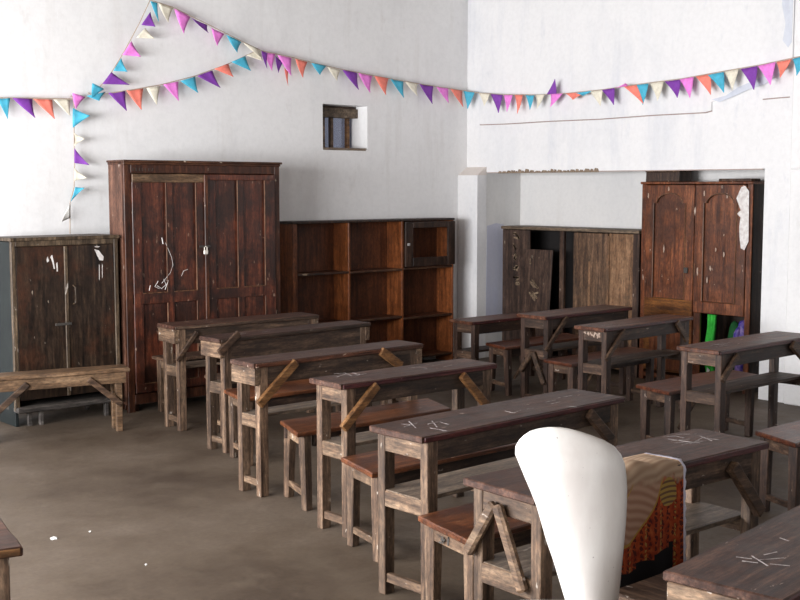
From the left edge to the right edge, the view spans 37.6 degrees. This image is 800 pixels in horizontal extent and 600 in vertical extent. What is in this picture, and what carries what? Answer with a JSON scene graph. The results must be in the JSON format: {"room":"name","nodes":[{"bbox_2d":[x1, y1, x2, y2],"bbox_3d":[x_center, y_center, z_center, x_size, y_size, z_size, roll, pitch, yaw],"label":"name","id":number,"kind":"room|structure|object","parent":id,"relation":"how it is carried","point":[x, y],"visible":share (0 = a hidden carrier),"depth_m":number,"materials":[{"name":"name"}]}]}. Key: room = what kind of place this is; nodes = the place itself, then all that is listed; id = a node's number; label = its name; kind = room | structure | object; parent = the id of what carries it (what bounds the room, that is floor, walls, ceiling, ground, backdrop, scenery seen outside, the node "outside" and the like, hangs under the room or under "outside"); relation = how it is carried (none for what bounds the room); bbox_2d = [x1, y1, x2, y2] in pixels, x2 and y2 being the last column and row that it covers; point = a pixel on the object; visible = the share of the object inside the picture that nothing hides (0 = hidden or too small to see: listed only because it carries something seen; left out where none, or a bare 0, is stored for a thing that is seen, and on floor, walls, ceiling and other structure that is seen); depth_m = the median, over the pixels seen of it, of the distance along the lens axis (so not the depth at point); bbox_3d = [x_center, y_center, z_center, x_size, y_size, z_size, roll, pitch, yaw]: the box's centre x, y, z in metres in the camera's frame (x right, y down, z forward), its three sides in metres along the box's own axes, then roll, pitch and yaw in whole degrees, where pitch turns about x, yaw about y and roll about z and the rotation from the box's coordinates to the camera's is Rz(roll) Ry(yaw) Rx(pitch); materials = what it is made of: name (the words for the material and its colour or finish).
{"room":"classroom","nodes":[
{"label":"classroom","id":0,"kind":"room"},
{"bbox_2d":[0,0,467,359],"bbox_3d":[-3.004,-1.281,9.190,11.110,4.300,0.400,-5,7,-41],"label":"wall","id":1,"kind":"structure","parent":0,"point":[410,166],"depth_m":10.32,"materials":[{"name":"paint"}]},
{"bbox_2d":[61,96,89,233],"bbox_3d":[-2.576,-1.064,9.236,0.259,1.087,0.123,-5,7,-41],"label":"bunting","id":2,"kind":"object","parent":1,"relation":"hanging from","point":[78,116],"visible":1,"depth_m":9.24,"materials":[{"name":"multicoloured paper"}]},
{"bbox_2d":[88,0,154,94],"bbox_3d":[-2.239,-2.063,9.447,0.561,0.853,0.108,-5,7,-41],"label":"bunting","id":3,"kind":"object","parent":1,"relation":"hanging from","point":[131,50],"visible":1,"depth_m":9.47,"materials":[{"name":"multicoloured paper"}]},
{"bbox_2d":[0,50,262,118],"bbox_3d":[-2.206,-1.782,9.494,2.591,0.709,0.123,-5,7,-41],"label":"bunting","id":4,"kind":"object","parent":1,"relation":"hanging from","point":[46,104],"visible":1,"depth_m":9.47,"materials":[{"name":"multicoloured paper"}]},
{"bbox_2d":[323,105,365,150],"bbox_3d":[-0.600,-1.635,11.179,0.541,0.425,0.264,-5,7,-41],"label":"window","id":5,"kind":"structure","parent":1,"relation":"in","point":[330,112],"depth_m":11.23,"materials":[{"name":"brown wood"}]},
{"bbox_2d":[0,356,799,599],"bbox_3d":[0.738,1.316,5.153,11.110,0.100,11.950,-5,7,-41],"label":"floor","id":6,"kind":"structure","parent":0,"point":[149,492],"depth_m":6.38,"materials":[{"name":"concrete"}]},
{"bbox_2d":[0,518,22,599],"bbox_3d":[-1.728,1.082,3.141,1.360,0.750,0.348,-3,6,-30],"label":"school desk","id":7,"kind":"object","parent":6,"relation":"on","point":[10,546],"visible":1,"depth_m":3.29,"materials":[{"name":"brown wood"}]},
{"bbox_2d":[0,234,119,426],"bbox_3d":[-2.589,0.206,8.924,0.873,1.389,0.421,-5,7,-41],"label":"cabinet","id":8,"kind":"object","parent":6,"relation":"on","point":[59,294],"visible":0.95,"depth_m":8.76,"materials":[{"name":"brown wood"}]},
{"bbox_2d":[0,364,129,431],"bbox_3d":[-2.432,0.731,8.307,1.020,0.462,0.209,-3,6,-28],"label":"bench","id":9,"kind":"object","parent":6,"relation":"on","point":[114,375],"visible":1,"depth_m":8.29,"materials":[{"name":"beige wood"}]},
{"bbox_2d":[152,351,205,413],"bbox_3d":[-1.434,0.628,9.494,1.150,0.440,0.250,-5,7,-41],"label":"bench","id":10,"kind":"object","parent":6,"relation":"on","point":[195,355],"visible":0.23,"depth_m":9.19,"materials":[{"name":"brown wood"}]},
{"bbox_2d":[106,160,281,412],"bbox_3d":[-1.632,-0.148,9.610,1.482,1.963,0.306,-5,7,-41],"label":"tall cabinet","id":11,"kind":"object","parent":6,"relation":"on","point":[198,240],"visible":0.7,"depth_m":9.38,"materials":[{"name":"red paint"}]},
{"bbox_2d":[157,312,318,430],"bbox_3d":[-1.195,0.523,8.877,1.255,0.767,0.280,-4,7,-38],"label":"school desk","id":12,"kind":"object","parent":6,"relation":"on","point":[183,334],"visible":0.73,"depth_m":8.59,"materials":[{"name":"brown wood"}]},
{"bbox_2d":[167,360,219,367],"bbox_3d":[-1.211,0.449,8.889,1.165,0.018,0.182,-4,7,-38],"label":"shelf","id":13,"kind":"object","parent":12,"relation":"attached to","point":[199,363],"depth_m":8.58,"materials":[{"name":"brown wood"}]},
{"bbox_2d":[204,373,340,435],"bbox_3d":[-0.897,0.713,8.721,1.230,0.420,0.249,-5,8,-44],"label":"bench","id":14,"kind":"object","parent":6,"relation":"on","point":[338,408],"visible":0.09,"depth_m":8.38,"materials":[{"name":"brown wood"}]},
{"bbox_2d":[199,320,370,452],"bbox_3d":[-0.777,0.563,8.231,1.383,0.811,0.249,-5,8,-45],"label":"school desk","id":15,"kind":"object","parent":6,"relation":"on","point":[216,348],"visible":0.71,"depth_m":7.89,"materials":[{"name":"brown wood"}]},
{"bbox_2d":[210,379,236,383],"bbox_3d":[-0.788,0.510,8.252,1.272,0.018,0.149,-5,8,-45],"label":"shelf","id":16,"kind":"object","parent":15,"relation":"attached to","point":[212,381],"depth_m":7.82,"materials":[{"name":"brown wood"}]},
{"bbox_2d":[224,379,387,465],"bbox_3d":[-0.593,0.780,7.891,1.340,0.445,0.360,-5,7,-41],"label":"bench","id":17,"kind":"object","parent":6,"relation":"on","point":[296,391],"visible":0.38,"depth_m":7.61,"materials":[{"name":"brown wood"}]},
{"bbox_2d":[230,340,422,496],"bbox_3d":[-0.408,0.688,7.097,1.291,0.779,0.268,-5,7,-41],"label":"school desk","id":18,"kind":"object","parent":6,"relation":"on","point":[275,370],"visible":0.77,"depth_m":6.79,"materials":[{"name":"brown wood"}]},
{"bbox_2d":[242,400,340,415],"bbox_3d":[-0.426,0.620,7.112,1.201,0.018,0.164,-5,7,-41],"label":"shelf","id":19,"kind":"object","parent":18,"relation":"attached to","point":[308,405],"depth_m":6.87,"materials":[{"name":"brown wood"}]},
{"bbox_2d":[280,398,450,510],"bbox_3d":[-0.188,0.882,6.845,1.240,0.440,0.355,-5,7,-40],"label":"bench","id":20,"kind":"object","parent":6,"relation":"on","point":[300,430],"visible":0.69,"depth_m":6.63,"materials":[{"name":"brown wood"}]},
{"bbox_2d":[280,218,454,359],"bbox_3d":[-0.277,-0.046,11.247,2.007,1.449,0.276,-5,7,-41],"label":"bookcase","id":21,"kind":"object","parent":6,"relation":"on","point":[395,276],"visible":0.72,"depth_m":11.38,"materials":[{"name":"wood"}]},
{"bbox_2d":[309,358,496,537],"bbox_3d":[0.034,0.764,6.265,1.096,0.786,0.315,-5,7,-40],"label":"school desk","id":22,"kind":"object","parent":6,"relation":"on","point":[354,391],"visible":0.73,"depth_m":6.03,"materials":[{"name":"brown wood"}]},
{"bbox_2d":[324,431,377,445],"bbox_3d":[0.024,0.700,6.276,0.998,0.018,0.190,-5,7,-40],"label":"shelf","id":23,"kind":"object","parent":22,"relation":"attached to","point":[367,437],"depth_m":6.02,"materials":[{"name":"brown wood"}]},
{"bbox_2d":[341,442,517,562],"bbox_3d":[0.242,0.965,5.985,1.290,0.440,0.360,-5,7,-41],"label":"bench","id":24,"kind":"object","parent":6,"relation":"on","point":[363,467],"visible":0.37,"depth_m":5.71,"materials":[{"name":"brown wood"}]},
{"bbox_2d":[418,502,530,599],"bbox_3d":[0.593,1.065,4.945,1.230,0.440,0.374,-5,7,-41],"label":"bench","id":25,"kind":"object","parent":6,"relation":"on","point":[451,528],"visible":0.4,"depth_m":4.64,"materials":[{"name":"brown wood"}]},
{"bbox_2d":[369,389,624,599],"bbox_3d":[0.488,0.871,5.384,1.374,0.741,0.352,-5,7,-43],"label":"school desk","id":26,"kind":"object","parent":6,"relation":"on","point":[431,438],"visible":0.8,"depth_m":5.07,"materials":[{"name":"brown wood"}]},
{"bbox_2d":[386,457,519,499],"bbox_3d":[0.468,0.784,5.397,1.284,0.018,0.246,-5,7,-43],"label":"shelf","id":27,"kind":"object","parent":26,"relation":"attached to","point":[449,483],"depth_m":5.11,"materials":[{"name":"brown wood"}]},
{"bbox_2d":[450,311,552,386],"bbox_3d":[0.938,0.445,10.539,1.100,0.605,0.288,-5,7,-41],"label":"school desk","id":28,"kind":"object","parent":6,"relation":"on","point":[475,326],"visible":0.45,"depth_m":10.26,"materials":[{"name":"red wood"}]},
{"bbox_2d":[458,345,488,351],"bbox_3d":[0.924,0.416,10.551,1.010,0.018,0.199,-5,7,-41],"label":"shelf","id":29,"kind":"object","parent":28,"relation":"attached to","point":[484,348],"depth_m":10.27,"materials":[{"name":"brown wood"}]},
{"bbox_2d":[486,333,578,395],"bbox_3d":[1.204,0.558,10.336,1.130,0.420,0.319,-5,7,-41],"label":"bench","id":30,"kind":"object","parent":6,"relation":"on","point":[508,349],"visible":0.61,"depth_m":10.06,"materials":[{"name":"brown wood"}]},
{"bbox_2d":[519,249,553,364],"bbox_3d":[1.355,0.069,11.681,0.102,1.138,0.357,-5,7,-41],"label":"board","id":31,"kind":"object","parent":6,"relation":"on","point":[538,263],"visible":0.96,"depth_m":11.65,"materials":[{"name":"brown wood"}]},
{"bbox_2d":[515,427,626,599],"bbox_3d":[0.508,0.885,3.593,0.341,1.054,0.359,0,5,0],"label":"chair","id":32,"kind":"object","parent":6,"relation":"on","point":[576,480],"visible":1,"depth_m":3.40,"materials":[{"name":"white plastic"}]},
{"bbox_2d":[501,225,641,377],"bbox_3d":[1.740,-0.030,11.540,0.350,1.360,1.750,-5,7,-41],"label":"cabinet","id":33,"kind":"object","parent":6,"relation":"on","point":[592,266],"visible":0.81,"depth_m":11.30,"materials":[{"name":"brown wood"}]},
{"bbox_2d":[517,304,631,397],"bbox_3d":[1.454,0.455,9.708,1.124,0.744,0.324,-5,7,-42],"label":"school desk","id":34,"kind":"object","parent":6,"relation":"on","point":[548,320],"visible":0.82,"depth_m":9.45,"materials":[{"name":"red wood"}]},
{"bbox_2d":[526,340,613,351],"bbox_3d":[1.438,0.370,9.720,1.031,0.018,0.224,-5,7,-42],"label":"shelf","id":35,"kind":"object","parent":34,"relation":"attached to","point":[571,344],"depth_m":9.54,"materials":[{"name":"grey wood"}]},
{"bbox_2d":[544,347,653,403],"bbox_3d":[1.597,0.650,9.267,1.130,0.440,0.309,-5,7,-42],"label":"bench","id":36,"kind":"object","parent":6,"relation":"on","point":[568,365],"visible":0.55,"depth_m":9.15,"materials":[{"name":"brown wood"}]},
{"bbox_2d":[463,428,768,599],"bbox_3d":[0.840,0.961,4.358,1.322,0.758,0.378,-5,7,-39],"label":"school desk","id":37,"kind":"object","parent":6,"relation":"on","point":[708,457],"visible":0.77,"depth_m":4.10,"materials":[{"name":"brown wood"}]},
{"bbox_2d":[484,501,740,578],"bbox_3d":[0.822,0.882,4.371,1.232,0.018,0.260,-5,7,-39],"label":"shelf","id":38,"kind":"object","parent":37,"relation":"attached to","point":[700,516],"depth_m":4.48,"materials":[{"name":"brown wood"}]},
{"bbox_2d":[620,453,685,587],"bbox_3d":[0.825,0.778,4.210,0.421,0.439,0.204,-5,7,-41],"label":"patterned cloth","id":39,"kind":"object","parent":37,"relation":"on","point":[655,531],"visible":0.71,"depth_m":4.16,"materials":[{"name":"multicoloured fabric"}]},
{"bbox_2d":[574,314,692,409],"bbox_3d":[1.800,0.527,8.968,1.159,0.742,0.293,-5,8,-43],"label":"school desk","id":40,"kind":"object","parent":6,"relation":"on","point":[616,331],"visible":0.88,"depth_m":8.73,"materials":[{"name":"red wood"}]},
{"bbox_2d":[585,349,679,365],"bbox_3d":[1.782,0.441,8.979,1.069,0.018,0.193,-5,8,-43],"label":"shelf","id":41,"kind":"object","parent":40,"relation":"attached to","point":[622,359],"depth_m":8.98,"materials":[{"name":"brown wood"}]},
{"bbox_2d":[619,573,667,599],"bbox_3d":[1.212,1.147,4.138,1.180,0.430,0.309,-5,7,-41],"label":"bench","id":42,"kind":"object","parent":6,"relation":"on","point":[655,587],"visible":0.22,"depth_m":3.87,"materials":[{"name":"brown wood"}]},
{"bbox_2d":[636,370,757,439],"bbox_3d":[2.055,0.764,8.078,1.130,0.440,0.329,-5,7,-41],"label":"bench","id":43,"kind":"object","parent":6,"relation":"on","point":[667,391],"visible":0.52,"depth_m":7.86,"materials":[{"name":"brown wood"}]},
{"bbox_2d":[639,181,764,393],"bbox_3d":[2.699,-0.145,10.427,0.394,1.802,1.158,-5,7,-41],"label":"tall cabinet","id":44,"kind":"object","parent":6,"relation":"on","point":[702,242],"visible":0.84,"depth_m":10.26,"materials":[{"name":"wood"}]},
{"bbox_2d":[645,171,691,181],"bbox_3d":[2.417,-1.113,10.576,0.192,0.098,0.371,-5,7,-41],"label":"wooden box","id":45,"kind":"object","parent":44,"relation":"on","point":[651,176],"visible":0.94,"depth_m":10.48,"materials":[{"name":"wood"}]},
{"bbox_2d":[705,314,716,371],"bbox_3d":[2.722,0.413,10.303,0.072,0.576,0.118,-5,7,-41],"label":"cloth","id":46,"kind":"object","parent":44,"relation":"hanging from","point":[711,319],"visible":0.43,"depth_m":10.29,"materials":[{"name":"green fabric"}]},
{"bbox_2d":[728,320,738,369],"bbox_3d":[2.942,0.433,10.299,0.141,0.509,0.141,-5,7,-41],"label":"cloth bundle","id":47,"kind":"object","parent":44,"relation":"on","point":[734,324],"visible":0.25,"depth_m":10.25,"materials":[{"name":"green fabric"}]},
{"bbox_2d":[733,320,743,371],"bbox_3d":[2.941,0.427,10.127,0.133,0.514,0.103,2,6,17],"label":"plastic bag","id":48,"kind":"object","parent":44,"relation":"in","point":[739,331],"visible":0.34,"depth_m":10.08,"materials":[{"name":"purple plastic"}]},
{"bbox_2d":[719,178,760,181],"bbox_3d":[2.902,-1.025,10.037,0.130,0.025,0.340,-5,7,-41],"label":"wood offcut","id":49,"kind":"object","parent":44,"relation":"on","point":[743,179],"visible":0.85,"depth_m":9.95,"materials":[{"name":"brown wood"}]},
{"bbox_2d":[663,505,799,599],"bbox_3d":[1.264,1.046,3.506,0.338,0.751,1.350,5,7,42],"label":"school desk","id":50,"kind":"object","parent":6,"relation":"on","point":[762,562],"visible":1,"depth_m":3.09,"materials":[{"name":"brown wood"}]},
{"bbox_2d":[676,331,799,432],"bbox_3d":[2.318,0.638,7.790,1.200,0.747,0.339,-5,7,-42],"label":"school desk","id":51,"kind":"object","parent":6,"relation":"on","point":[729,353],"visible":0.87,"depth_m":7.52,"materials":[{"name":"red wood"}]},
{"bbox_2d":[688,372,799,394],"bbox_3d":[2.299,0.553,7.804,1.110,0.018,0.233,-5,7,-42],"label":"shelf","id":52,"kind":"object","parent":51,"relation":"attached to","point":[750,382],"depth_m":7.78,"materials":[{"name":"brown wood"}]},
{"bbox_2d":[755,420,799,511],"bbox_3d":[2.430,0.905,6.612,1.320,0.440,0.320,-5,7,-41],"label":"bench","id":53,"kind":"object","parent":6,"relation":"on","point":[784,439],"visible":0.78,"depth_m":6.26,"materials":[{"name":"brown wood"}]},
{"bbox_2d":[467,0,795,402],"bbox_3d":[4.774,-1.180,8.137,0.810,4.300,11.450,-5,7,-41],"label":"wall","id":54,"kind":"structure","parent":0,"point":[744,130],"depth_m":10.11,"materials":[{"name":"paint"}]},
{"bbox_2d":[457,175,486,357],"bbox_3d":[0.740,-0.344,12.122,0.130,1.875,0.285,-5,7,-41],"label":"pillar","id":55,"kind":"structure","parent":54,"relation":"attached to","point":[471,266],"depth_m":12.04,"materials":[{"name":"paint"}]},
{"bbox_2d":[459,167,486,174],"bbox_3d":[0.740,-1.320,12.028,0.130,0.085,0.285,-5,7,-41],"label":"trim","id":56,"kind":"structure","parent":54,"relation":"attached to","point":[469,170],"depth_m":12.01,"materials":[{"name":"paint"}]},
{"bbox_2d":[150,0,799,112],"bbox_3d":[0.753,-2.016,9.206,3.672,0.833,4.424,-5,7,-41],"label":"bunting","id":57,"kind":"object","parent":54,"relation":"hanging from","point":[639,91],"visible":1,"depth_m":10.38,"materials":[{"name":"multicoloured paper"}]},
{"bbox_2d":[486,223,502,332],"bbox_3d":[0.978,-0.226,12.149,0.250,1.135,0.002,-5,7,-41],"label":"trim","id":58,"kind":"structure","parent":54,"relation":"attached to","point":[494,259],"depth_m":12.14,"materials":[{"name":"white paint"}]},
{"bbox_2d":[485,173,520,356],"bbox_3d":[1.072,-0.369,12.226,0.510,1.905,0.004,-5,7,-41],"label":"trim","id":59,"kind":"structure","parent":54,"relation":"attached to","point":[503,190],"depth_m":12.16,"materials":[{"name":"paint"}]},
{"bbox_2d":[498,168,598,172],"bbox_3d":[1.415,-1.251,11.354,0.006,0.041,1.294,-5,7,-41],"label":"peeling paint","id":60,"kind":"structure","parent":54,"relation":"attached to","point":[595,169],"depth_m":11.30,"materials":[{"name":"brown paint"}]},
{"bbox_2d":[487,169,763,172],"bbox_3d":[1.932,-1.183,10.777,0.006,0.008,3.150,-5,7,-41],"label":"trim","id":61,"kind":"structure","parent":54,"relation":"attached to","point":[695,169],"depth_m":10.22,"materials":[{"name":"paint"}]},
{"bbox_2d":[480,96,789,124],"bbox_3d":[1.963,-1.722,10.683,0.011,0.148,3.486,-5,7,-41],"label":"trim","id":62,"kind":"structure","parent":54,"relation":"attached to","point":[789,96],"depth_m":10.67,"materials":[{"name":"paint"}]},
{"bbox_2d":[479,0,794,123],"bbox_3d":[1.968,-2.611,10.585,0.014,1.918,3.500,-5,7,-41],"label":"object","id":63,"kind":"structure","parent":54,"relation":"attached to","point":[526,45],"depth_m":10.63,"materials":[{"name":"paint"}]},
{"bbox_2d":[711,67,787,101],"bbox_3d":[2.859,-1.788,9.631,0.002,0.295,0.700,-5,7,-41],"label":"trim","id":64,"kind":"structure","parent":54,"relation":"attached to","point":[760,81],"depth_m":9.65,"materials":[{"name":"white paint"}]},
{"bbox_2d":[782,0,792,46],"bbox_3d":[3.078,-2.280,9.333,0.002,0.540,0.095,-5,7,-41],"label":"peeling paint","id":65,"kind":"structure","parent":54,"relation":"attached to","point":[787,5],"depth_m":9.33,"materials":[{"name":"white paint"}]},
{"bbox_2d":[783,0,799,405],"bbox_3d":[3.595,-1.246,8.826,0.050,4.300,1.445,-5,7,-41],"label":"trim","id":66,"kind":"structure","parent":54,"relation":"attached to","point":[791,396],"depth_m":9.37,"materials":[{"name":"paint"}]},
{"bbox_2d":[520,170,764,228],"bbox_3d":[2.335,-0.273,11.223,0.060,1.905,3.185,-5,7,-41],"label":"wall","id":67,"kind":"structure","parent":0,"point":[569,199],"depth_m":11.62,"materials":[{"name":"paint"}]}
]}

